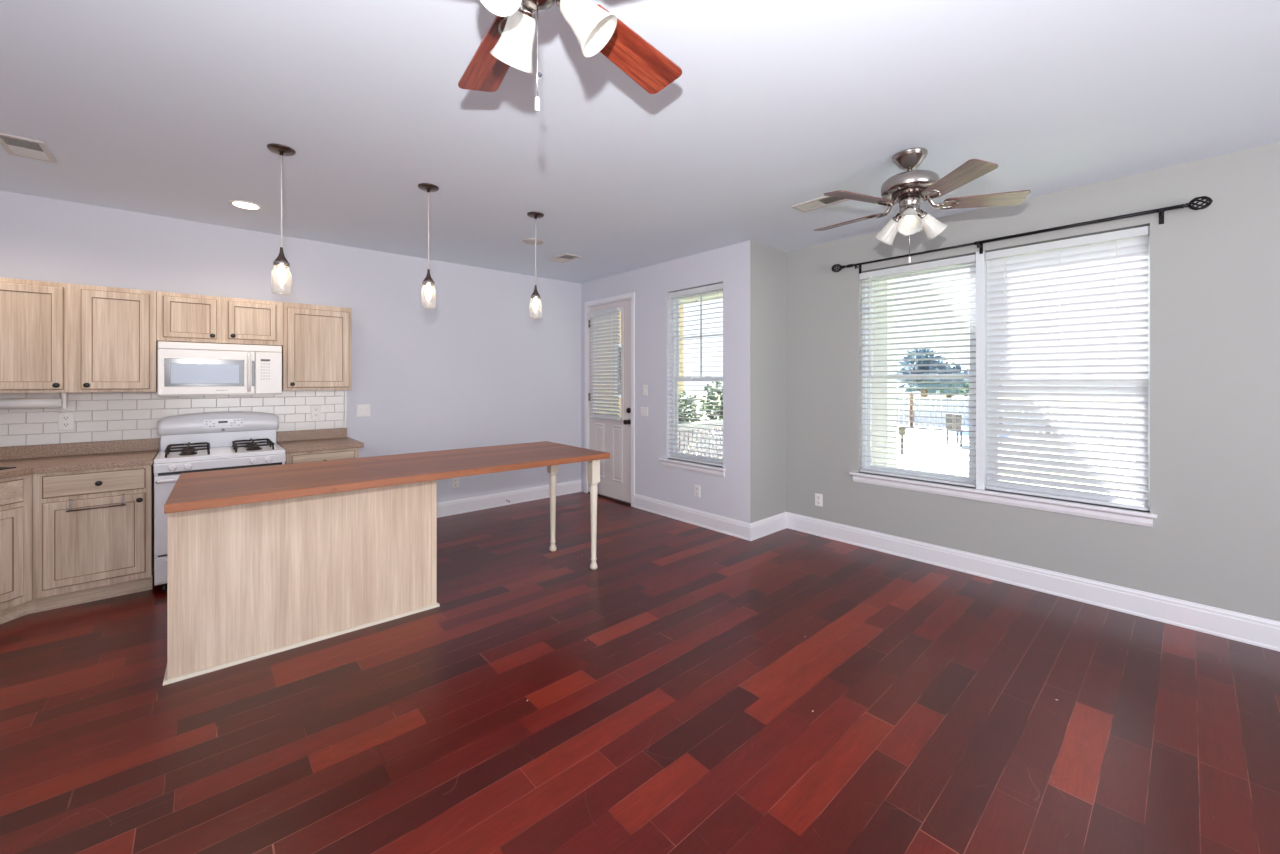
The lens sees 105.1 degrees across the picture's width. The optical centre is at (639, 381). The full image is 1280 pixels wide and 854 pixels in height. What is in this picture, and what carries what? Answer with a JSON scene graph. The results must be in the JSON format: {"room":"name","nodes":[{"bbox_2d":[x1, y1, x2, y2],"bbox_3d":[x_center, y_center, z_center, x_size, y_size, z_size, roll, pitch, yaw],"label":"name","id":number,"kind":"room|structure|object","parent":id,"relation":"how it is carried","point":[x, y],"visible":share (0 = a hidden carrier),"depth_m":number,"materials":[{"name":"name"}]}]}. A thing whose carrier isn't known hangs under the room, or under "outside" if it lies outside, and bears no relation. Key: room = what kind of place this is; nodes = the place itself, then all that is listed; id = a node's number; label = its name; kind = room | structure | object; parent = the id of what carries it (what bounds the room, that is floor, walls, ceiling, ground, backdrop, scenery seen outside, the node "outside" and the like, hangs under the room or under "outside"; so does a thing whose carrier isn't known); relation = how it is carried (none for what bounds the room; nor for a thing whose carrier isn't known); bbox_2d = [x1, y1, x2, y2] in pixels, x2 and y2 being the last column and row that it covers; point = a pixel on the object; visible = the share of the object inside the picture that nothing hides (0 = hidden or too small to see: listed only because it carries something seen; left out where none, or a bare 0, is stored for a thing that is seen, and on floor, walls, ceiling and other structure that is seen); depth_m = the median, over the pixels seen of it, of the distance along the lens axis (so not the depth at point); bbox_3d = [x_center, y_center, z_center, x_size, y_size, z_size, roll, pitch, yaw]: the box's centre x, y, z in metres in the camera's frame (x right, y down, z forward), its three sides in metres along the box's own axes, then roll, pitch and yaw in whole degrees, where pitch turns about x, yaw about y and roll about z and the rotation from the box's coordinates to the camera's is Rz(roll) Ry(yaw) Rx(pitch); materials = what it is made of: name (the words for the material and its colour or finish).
{"room":"open-plan kitchen","nodes":[
{"label":"open-plan kitchen","id":0,"kind":"room"},
{"bbox_2d":[158,341,281,395],"bbox_3d":[-3.308,-0.093,3.888,0.725,0.394,0.449,0,0,-42],"label":"microwave","id":1,"kind":"object","parent":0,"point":[184,368],"visible":1,"depth_m":3.73,"materials":[{"name":"white plastic"}]},
{"bbox_2d":[0,190,580,502],"bbox_3d":[-2.882,0.079,4.685,5.520,2.740,0.140,0,0,-42],"label":"wall","id":2,"kind":"structure","parent":0,"point":[473,364],"depth_m":4.96,"materials":[{"name":"grey paint"}]},
{"bbox_2d":[58,412,73,430],"bbox_3d":[-4.086,0.284,3.488,0.078,0.125,0.008,0,0,-42],"label":"outlet","id":3,"kind":"object","parent":2,"relation":"attached to","point":[65,420],"visible":1,"depth_m":3.49,"materials":[{"name":"white plastic"}]},
{"bbox_2d":[62,423,69,426],"bbox_3d":[-4.084,0.308,3.486,0.034,0.030,0.002,0,0,-42],"label":"socket","id":4,"kind":"object","parent":3,"relation":"attached to","point":[63,424],"depth_m":3.49,"materials":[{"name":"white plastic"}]},
{"bbox_2d":[62,416,69,419],"bbox_3d":[-4.084,0.260,3.486,0.034,0.030,0.002,0,0,-42],"label":"socket","id":5,"kind":"object","parent":3,"relation":"attached to","point":[63,417],"depth_m":3.49,"materials":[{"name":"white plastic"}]},
{"bbox_2d":[0,277,157,392],"bbox_3d":[-3.912,-0.292,3.397,0.808,0.732,0.378,0,0,-42],"label":"upper cabinet","id":6,"kind":"object","parent":2,"relation":"attached to","point":[55,337],"visible":0.98,"depth_m":3.30,"materials":[{"name":"brown wood"}]},
{"bbox_2d":[0,393,67,408],"bbox_3d":[-4.048,0.129,3.243,0.338,0.110,0.110,0,0,-42],"label":"paper towel holder","id":7,"kind":"object","parent":6,"relation":"attached to","point":[9,403],"visible":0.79,"depth_m":3.24,"materials":[{"name":"white plastic"}]},
{"bbox_2d":[0,438,158,459],"bbox_3d":[-4.256,0.485,3.341,1.394,0.088,0.014,0,0,-42],"label":"backsplash","id":8,"kind":"structure","parent":2,"relation":"attached to","point":[67,449],"depth_m":3.52,"materials":[{"name":"brown laminate"}]},
{"bbox_2d":[0,390,346,446],"bbox_3d":[-3.786,0.261,3.772,2.672,0.375,0.016,0,0,-42],"label":"backsplash","id":9,"kind":"structure","parent":2,"relation":"attached to","point":[98,416],"depth_m":3.72,"materials":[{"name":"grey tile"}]},
{"bbox_2d":[157,291,282,345],"bbox_3d":[-3.335,-0.479,3.921,0.747,0.359,0.392,0,0,-42],"label":"upper cabinet","id":10,"kind":"object","parent":2,"relation":"attached to","point":[181,317],"visible":0.99,"depth_m":3.79,"materials":[{"name":"brown wood"}]},
{"bbox_2d":[277,428,346,441],"bbox_3d":[-2.984,0.485,4.477,0.538,0.088,0.014,0,0,-42],"label":"backsplash","id":11,"kind":"structure","parent":2,"relation":"attached to","point":[282,436],"depth_m":4.46,"materials":[{"name":"brown laminate"}]},
{"bbox_2d":[311,405,320,418],"bbox_3d":[-2.967,0.281,4.487,0.078,0.125,0.008,0,0,-42],"label":"outlet","id":12,"kind":"object","parent":2,"relation":"attached to","point":[315,409],"visible":1,"depth_m":4.49,"materials":[{"name":"white plastic"}]},
{"bbox_2d":[282,302,350,390],"bbox_3d":[-2.865,-0.292,4.332,0.496,0.736,0.378,0,0,-42],"label":"upper cabinet","id":13,"kind":"object","parent":2,"relation":"attached to","point":[316,348],"visible":0.98,"depth_m":4.21,"materials":[{"name":"brown wood"}]},
{"bbox_2d":[357,404,369,416],"bbox_3d":[-2.681,0.283,4.757,0.118,0.118,0.018,0,0,-42],"label":"light switch","id":14,"kind":"object","parent":2,"relation":"attached to","point":[362,410],"visible":1,"depth_m":4.76,"materials":[{"name":"white plastic"}]},
{"bbox_2d":[452,477,458,487],"bbox_3d":[-2.016,1.104,5.358,0.072,0.116,0.008,0,0,-42],"label":"outlet","id":15,"kind":"object","parent":2,"relation":"attached to","point":[455,481],"visible":0.96,"depth_m":5.36,"materials":[{"name":"white plastic"}]},
{"bbox_2d":[437,480,580,517],"bbox_3d":[-1.769,1.371,5.571,2.680,0.155,0.020,0,0,-42],"label":"baseboard","id":16,"kind":"structure","parent":2,"relation":"attached to","point":[453,507],"depth_m":5.71,"materials":[{"name":"white paint"}]},
{"bbox_2d":[589,307,620,419],"bbox_3d":[-0.439,-0.213,6.049,0.054,1.346,0.571,0,0,-42],"label":"door blind","id":17,"kind":"object","parent":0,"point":[598,316],"visible":1,"depth_m":6.03,"materials":[{"name":"white plastic"}]},
{"bbox_2d":[0,491,1279,853],"bbox_3d":[0.252,1.509,1.729,6.260,0.120,8.724,0,0,-42],"label":"floor","id":18,"kind":"structure","parent":0,"point":[672,686],"depth_m":2.09,"materials":[{"name":"brown wood"}]},
{"bbox_2d":[0,475,34,623],"bbox_3d":[-4.075,1.009,2.739,0.864,0.880,1.169,0,0,-42],"label":"base cabinet","id":19,"kind":"object","parent":18,"relation":"on","point":[16,601],"visible":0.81,"depth_m":2.94,"materials":[{"name":"brown wood"}]},
{"bbox_2d":[0,438,158,478],"bbox_3d":[-3.870,0.505,2.909,1.396,0.128,1.189,0,0,-42],"label":"countertop","id":20,"kind":"structure","parent":19,"relation":"on","point":[48,458],"depth_m":3.37,"materials":[{"name":"brown laminate"}]},
{"bbox_2d":[0,467,15,469],"bbox_3d":[-4.042,0.618,2.673,0.420,0.191,0.672,0,0,1],"label":"sink","id":21,"kind":"object","parent":20,"relation":"in","point":[1,468],"visible":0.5,"depth_m":2.98,"materials":[{"name":"black metal"}]},
{"bbox_2d":[32,464,153,612],"bbox_3d":[-3.732,1.009,3.395,0.522,0.880,0.647,0,0,-42],"label":"base cabinet","id":22,"kind":"object","parent":18,"relation":"on","point":[83,556],"visible":0.98,"depth_m":3.18,"materials":[{"name":"brown wood"}]},
{"bbox_2d":[66,494,125,511],"bbox_3d":[-3.522,0.787,3.180,0.260,0.072,0.045,0,0,-42],"label":"towel bar","id":23,"kind":"object","parent":22,"relation":"attached to","point":[70,500],"visible":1,"depth_m":3.15,"materials":[{"name":"metal"}]},
{"bbox_2d":[154,411,285,590],"bbox_3d":[-3.216,0.847,3.778,0.746,1.204,0.681,0,0,-42],"label":"gas range","id":24,"kind":"object","parent":18,"relation":"on","point":[207,441],"visible":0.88,"depth_m":3.74,"materials":[{"name":"white metal"}]},
{"bbox_2d":[154,443,284,463],"bbox_3d":[-3.238,0.546,3.802,0.730,0.030,0.615,0,0,-42],"label":"cooktop","id":25,"kind":"object","parent":24,"relation":"in","point":[226,452],"depth_m":3.65,"materials":[{"name":"white metal"}]},
{"bbox_2d":[285,448,358,463],"bbox_3d":[-2.792,1.009,4.255,0.509,0.880,0.617,0,0,-42],"label":"base cabinet","id":26,"kind":"object","parent":18,"relation":"on","point":[301,457],"visible":0.11,"depth_m":4.04,"materials":[{"name":"brown wood"}]},
{"bbox_2d":[277,428,363,453],"bbox_3d":[-2.789,0.505,4.271,0.554,0.128,0.597,0,0,-42],"label":"countertop","id":27,"kind":"structure","parent":26,"relation":"on","point":[321,439],"depth_m":4.33,"materials":[{"name":"brown laminate"}]},
{"bbox_2d":[163,441,609,685],"bbox_3d":[-1.456,0.992,3.261,2.445,0.914,0.955,0,0,-40],"label":"kitchen island","id":28,"kind":"object","parent":18,"relation":"on","point":[262,561],"visible":1,"depth_m":2.73,"materials":[{"name":"brown wood"}]},
{"bbox_2d":[0,0,1279,283],"bbox_3d":[0.252,-1.351,1.729,6.260,0.120,8.724,0,0,-42],"label":"ceiling","id":29,"kind":"structure","parent":0,"point":[165,108],"depth_m":2.32,"materials":[{"name":"white paint"}]},
{"bbox_2d":[0,133,56,162],"bbox_3d":[-3.382,-1.286,2.698,0.178,0.010,0.330,0,0,-42],"label":"ceiling vent","id":30,"kind":"object","parent":29,"relation":"in","point":[14,145],"visible":1,"depth_m":2.69,"materials":[{"name":"metal"}]},
{"bbox_2d":[229,200,262,209],"bbox_3d":[-2.881,-1.287,3.583,0.196,0.008,0.196,0,0,-42],"label":"recessed light","id":31,"kind":"object","parent":29,"relation":"in","point":[246,205],"visible":1,"depth_m":3.58,"materials":[{"name":"white plastic"}]},
{"bbox_2d":[267,143,295,283],"bbox_3d":[-1.990,-0.888,2.720,0.130,0.805,0.130,0,0,-42],"label":"pendant lamp","id":32,"kind":"object","parent":29,"relation":"hanging from","point":[280,261],"visible":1,"depth_m":2.71,"materials":[{"name":"white glass"}]},
{"bbox_2d":[418,183,438,299],"bbox_3d":[-1.402,-0.888,3.249,0.130,0.805,0.130,0,0,-42],"label":"pendant lamp","id":33,"kind":"object","parent":29,"relation":"hanging from","point":[428,281],"visible":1,"depth_m":3.24,"materials":[{"name":"white glass"}]},
{"bbox_2d":[522,238,543,244],"bbox_3d":[-0.986,-1.287,4.516,0.196,0.008,0.196,0,0,-42],"label":"recessed light","id":34,"kind":"object","parent":29,"relation":"in","point":[530,241],"visible":0.94,"depth_m":4.50,"materials":[{"name":"plastic"}]},
{"bbox_2d":[527,212,543,310],"bbox_3d":[-0.806,-0.888,3.784,0.130,0.805,0.130,0,0,-42],"label":"pendant lamp","id":35,"kind":"object","parent":29,"relation":"hanging from","point":[535,295],"visible":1,"depth_m":3.77,"materials":[{"name":"glass"}]},
{"bbox_2d":[547,253,580,262],"bbox_3d":[-0.792,-1.286,5.107,0.190,0.010,0.345,0,0,-42],"label":"ceiling vent","id":36,"kind":"object","parent":29,"relation":"in","point":[565,257],"visible":1,"depth_m":5.10,"materials":[{"name":"metal"}]},
{"bbox_2d":[458,0,681,111],"bbox_3d":[-0.264,-0.993,1.288,1.121,0.594,1.118,0,0,-42],"label":"ceiling fan","id":37,"kind":"object","parent":29,"relation":"hanging from","point":[509,39],"visible":1,"depth_m":1.36,"materials":[{"name":"brown wood"}]},
{"bbox_2d":[518,2,536,18],"bbox_3d":[-0.303,-1.004,1.312,0.060,0.064,0.064,0,0,-42],"label":"socket","id":38,"kind":"object","parent":37,"relation":"attached to","point":[525,11],"depth_m":1.30,"materials":[{"name":"silver metal"}]},
{"bbox_2d":[791,196,849,212],"bbox_3d":[1.306,-1.286,3.515,0.180,0.010,0.385,0,0,-42],"label":"ceiling vent","id":39,"kind":"object","parent":29,"relation":"in","point":[824,201],"visible":0.67,"depth_m":3.53,"materials":[{"name":"metal"}]},
{"bbox_2d":[813,148,1030,262],"bbox_3d":[1.516,-0.983,2.821,1.114,0.614,1.073,0,0,-42],"label":"ceiling fan","id":40,"kind":"object","parent":29,"relation":"hanging from","point":[907,188],"visible":1,"depth_m":2.71,"materials":[{"name":"silver metal"}]},
{"bbox_2d":[892,213,900,221],"bbox_3d":[1.503,-0.949,2.850,0.060,0.064,0.065,0,0,-42],"label":"socket","id":41,"kind":"object","parent":40,"relation":"attached to","point":[896,218],"depth_m":2.83,"materials":[{"name":"silver metal"}]},
{"bbox_2d":[918,209,927,218],"bbox_3d":[1.604,-0.949,2.792,0.064,0.064,0.064,0,0,-42],"label":"socket","id":42,"kind":"object","parent":40,"relation":"attached to","point":[923,215],"depth_m":2.77,"materials":[{"name":"silver metal"}]},
{"bbox_2d":[581,240,749,522],"bbox_3d":[0.120,0.079,5.572,0.140,2.740,2.815,0,0,-42],"label":"wall","id":43,"kind":"structure","parent":0,"point":[728,496],"depth_m":5.16,"materials":[{"name":"grey paint"}]},
{"bbox_2d":[588,299,630,502],"bbox_3d":[-0.391,0.228,6.032,0.116,2.385,0.854,0,0,-42],"label":"door","id":44,"kind":"structure","parent":43,"relation":"in","point":[613,437],"depth_m":5.90,"materials":[{"name":"white paint"}]},
{"bbox_2d":[584,292,634,506],"bbox_3d":[-0.339,0.208,6.072,0.158,2.482,0.983,0,0,-42],"label":"trim","id":45,"kind":"structure","parent":43,"relation":"attached to","point":[628,296],"depth_m":5.99,"materials":[{"name":"white paint"}]},
{"bbox_2d":[588,492,630,505],"bbox_3d":[-0.336,1.438,6.075,0.150,0.022,0.851,0,0,-42],"label":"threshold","id":46,"kind":"structure","parent":43,"relation":"attached to","point":[598,495],"depth_m":5.96,"materials":[{"name":"brown metal"}]},
{"bbox_2d":[641,407,647,416],"bbox_3d":[0.043,0.341,5.538,0.018,0.105,0.118,0,0,-42],"label":"light switch","id":47,"kind":"object","parent":43,"relation":"attached to","point":[644,410],"visible":1,"depth_m":5.53,"materials":[{"name":"white plastic"}]},
{"bbox_2d":[643,385,647,394],"bbox_3d":[0.055,0.097,5.525,0.018,0.118,0.072,0,0,-42],"label":"light switch","id":48,"kind":"object","parent":43,"relation":"attached to","point":[645,387],"visible":1,"depth_m":5.52,"materials":[{"name":"white plastic"}]},
{"bbox_2d":[659,290,725,476],"bbox_3d":[0.562,-0.025,5.037,0.178,1.877,0.888,0,0,-42],"label":"window","id":49,"kind":"structure","parent":43,"relation":"in","point":[685,465],"depth_m":5.21,"materials":[{"name":"white plastic"}]},
{"bbox_2d":[668,283,722,466],"bbox_3d":[0.566,-0.064,5.012,0.068,1.774,0.753,0,0,-42],"label":"window blind","id":50,"kind":"object","parent":49,"relation":"attached to","point":[716,287],"visible":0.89,"depth_m":5.00,"materials":[{"name":"white plastic"}]},
{"bbox_2d":[634,494,750,540],"bbox_3d":[0.474,1.371,5.055,0.020,0.155,1.617,0,0,-42],"label":"baseboard","id":51,"kind":"structure","parent":43,"relation":"attached to","point":[729,526],"depth_m":4.95,"materials":[{"name":"white paint"}]},
{"bbox_2d":[694,485,699,496],"bbox_3d":[0.577,1.106,4.947,0.008,0.116,0.075,0,0,-42],"label":"outlet","id":52,"kind":"object","parent":43,"relation":"attached to","point":[696,487],"visible":1,"depth_m":4.95,"materials":[{"name":"white plastic"}]},
{"bbox_2d":[750,240,785,522],"bbox_3d":[1.236,0.079,4.773,0.738,2.740,0.140,0,0,-42],"label":"wall","id":53,"kind":"structure","parent":0,"point":[767,263],"depth_m":4.65,"materials":[{"name":"grey paint"}]},
{"bbox_2d":[750,512,786,540],"bbox_3d":[1.229,1.371,4.659,0.620,0.155,0.020,0,0,-42],"label":"baseboard","id":54,"kind":"structure","parent":53,"relation":"attached to","point":[764,527],"depth_m":4.64,"materials":[{"name":"white paint"}]},
{"bbox_2d":[786,142,1279,621],"bbox_3d":[3.473,0.079,2.717,0.140,2.740,5.907,0,0,-42],"label":"wall","id":55,"kind":"structure","parent":0,"point":[1213,540],"depth_m":2.98,"materials":[{"name":"grey paint"}]},
{"bbox_2d":[815,493,822,506],"bbox_3d":[1.681,1.114,4.611,0.008,0.116,0.075,0,0,-42],"label":"outlet","id":56,"kind":"object","parent":55,"relation":"attached to","point":[818,497],"visible":1,"depth_m":4.61,"materials":[{"name":"white plastic"}]},
{"bbox_2d":[849,226,1157,526],"bbox_3d":[2.551,-0.041,3.711,0.178,1.861,1.886,0,0,-42],"label":"window","id":57,"kind":"structure","parent":55,"relation":"in","point":[1141,518],"depth_m":3.67,"materials":[{"name":"white plastic"}]},
{"bbox_2d":[859,254,975,486],"bbox_3d":[2.249,-0.080,4.027,0.068,1.758,0.873,0,0,-42],"label":"window blind","id":58,"kind":"object","parent":57,"relation":"attached to","point":[969,259],"visible":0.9,"depth_m":4.00,"materials":[{"name":"white plastic"}]},
{"bbox_2d":[985,226,1148,510],"bbox_3d":[2.866,-0.080,3.345,0.054,1.758,0.843,0,0,-42],"label":"window blind","id":59,"kind":"object","parent":57,"relation":"attached to","point":[1073,279],"visible":1,"depth_m":3.30,"materials":[{"name":"white plastic"}]},
{"bbox_2d":[831,196,1212,273],"bbox_3d":[2.497,-1.003,3.610,0.126,0.102,2.240,0,0,-42],"label":"curtain rod","id":60,"kind":"object","parent":55,"relation":"attached to","point":[979,244],"visible":1,"depth_m":3.22,"materials":[{"name":"black metal"}]},
{"bbox_2d":[786,512,1279,651],"bbox_3d":[3.367,1.371,2.716,0.020,0.155,5.767,0,0,-42],"label":"baseboard","id":61,"kind":"structure","parent":55,"relation":"attached to","point":[1249,629],"depth_m":3.27,"materials":[{"name":"white paint"}]},
{"bbox_3d":[1.579,1.684,5.981,2.578,0.430,2.420,0,0,-42],"label":"floor","id":62,"kind":"structure","parent":0,"visible":0},
{"bbox_2d":[678,421,722,458],"bbox_3d":[0.871,0.959,6.743,2.520,1.020,0.100,0,0,-42],"label":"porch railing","id":63,"kind":"object","parent":62,"relation":"on","point":[704,422],"visible":0.11,"depth_m":6.73,"materials":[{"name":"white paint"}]},
{"bbox_2d":[871,279,896,467],"bbox_3d":[2.923,0.049,5.961,0.330,2.839,0.330,0,0,-42],"label":"porch column","id":64,"kind":"structure","parent":62,"relation":"on","point":[890,401],"depth_m":5.84,"materials":[{"name":"white paint"}]},
{"bbox_2d":[680,293,722,304],"bbox_3d":[1.034,-1.591,6.553,2.528,0.440,4.200,0,0,-42],"label":"ceiling","id":65,"kind":"structure","parent":64,"relation":"on","point":[721,294],"depth_m":8.09,"materials":[{"name":"white paint"}]},
{"label":"outside","id":66,"kind":"structure","parent":0,"visible":0},
{"bbox_2d":[684,392,1135,496],"bbox_3d":[20.904,2.049,32.068,66.100,0.300,100.000,0,0,-42],"label":"ground","id":67,"kind":"structure","parent":66,"point":[899,462],"depth_m":10.96,"materials":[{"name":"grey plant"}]},
{"bbox_2d":[598,305,683,438],"bbox_3d":[-2.702,-1.426,16.691,4.800,6.650,8.100,0,0,-42],"label":"neighbor house","id":68,"kind":"structure","parent":67,"relation":"on","point":[681,306],"depth_m":13.55,"materials":[{"name":"beige"}]},
{"bbox_2d":[897,349,968,397],"bbox_3d":[13.978,0.083,23.513,2.859,3.638,3.336,0,0,-42],"label":"tree","id":69,"kind":"object","parent":67,"relation":"on","point":[950,367],"visible":0.62,"depth_m":23.05,"materials":[{"name":"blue plant"}]},
{"bbox_2d":[919,409,964,425],"bbox_3d":[13.515,1.579,21.788,1.179,0.992,3.435,0,0,-42],"label":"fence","id":70,"kind":"object","parent":67,"relation":"on","point":[919,409],"visible":0.03,"depth_m":21.87,"materials":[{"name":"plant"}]},
{"bbox_2d":[900,367,1002,397],"bbox_3d":[16.641,0.548,26.326,2.704,2.707,4.794,0,0,-42],"label":"tree","id":71,"kind":"object","parent":67,"relation":"on","point":[966,385],"visible":0.12,"depth_m":26.07,"materials":[{"name":"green plant"}]},
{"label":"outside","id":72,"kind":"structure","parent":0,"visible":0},
{"bbox_3d":[0.495,1.884,9.356,5.400,0.030,3.700,0,0,-42],"label":"bed","id":73,"kind":"object","parent":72,"visible":0},
{"bbox_2d":[678,391,706,453],"bbox_3d":[0.756,1.045,8.374,1.476,1.774,1.077,0,0,-42],"label":"shrub","id":74,"kind":"object","parent":73,"relation":"on","point":[690,396],"visible":0.12,"depth_m":8.38,"materials":[{"name":"green plant"}]},
{"bbox_2d":[699,381,722,420],"bbox_3d":[1.706,0.903,9.589,1.664,1.996,1.262,0,0,-42],"label":"shrub","id":75,"kind":"object","parent":73,"relation":"on","point":[707,387],"visible":0.18,"depth_m":9.46,"materials":[{"name":"green plant"}]},
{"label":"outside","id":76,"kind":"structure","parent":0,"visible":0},
{"bbox_2d":[687,410,1135,475],"bbox_3d":[10.545,1.889,16.117,10.800,0.020,70.000,0,0,-42],"label":"road","id":77,"kind":"structure","parent":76,"point":[913,430],"depth_m":13.97,"materials":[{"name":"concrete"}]},
{"bbox_2d":[898,427,905,453],"bbox_3d":[6.781,1.514,12.676,0.200,0.730,0.200,0,0,-42],"label":"lamp post","id":78,"kind":"object","parent":77,"relation":"on","point":[901,429],"visible":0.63,"depth_m":12.64,"materials":[{"name":"metal"}]},
{"bbox_2d":[946,414,965,445],"bbox_3d":[9.493,1.419,14.579,0.500,0.920,0.480,0,0,-21],"label":"patio chair","id":79,"kind":"object","parent":77,"relation":"on","point":[954,421],"visible":0.58,"depth_m":14.48,"materials":[{"name":"wicker"}]},
{"bbox_2d":[933,425,1008,436],"bbox_3d":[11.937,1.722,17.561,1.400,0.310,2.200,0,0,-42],"label":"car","id":80,"kind":"object","parent":77,"relation":"on","point":[965,427],"visible":0.18,"depth_m":17.48,"materials":[{"name":"blue paint"}]},
{"bbox_2d":[897,394,1135,437],"bbox_3d":[11.750,1.199,19.873,0.200,1.400,12.000,0,0,-42],"label":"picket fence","id":81,"kind":"object","parent":77,"relation":"on","point":[922,402],"visible":0.14,"depth_m":19.69,"materials":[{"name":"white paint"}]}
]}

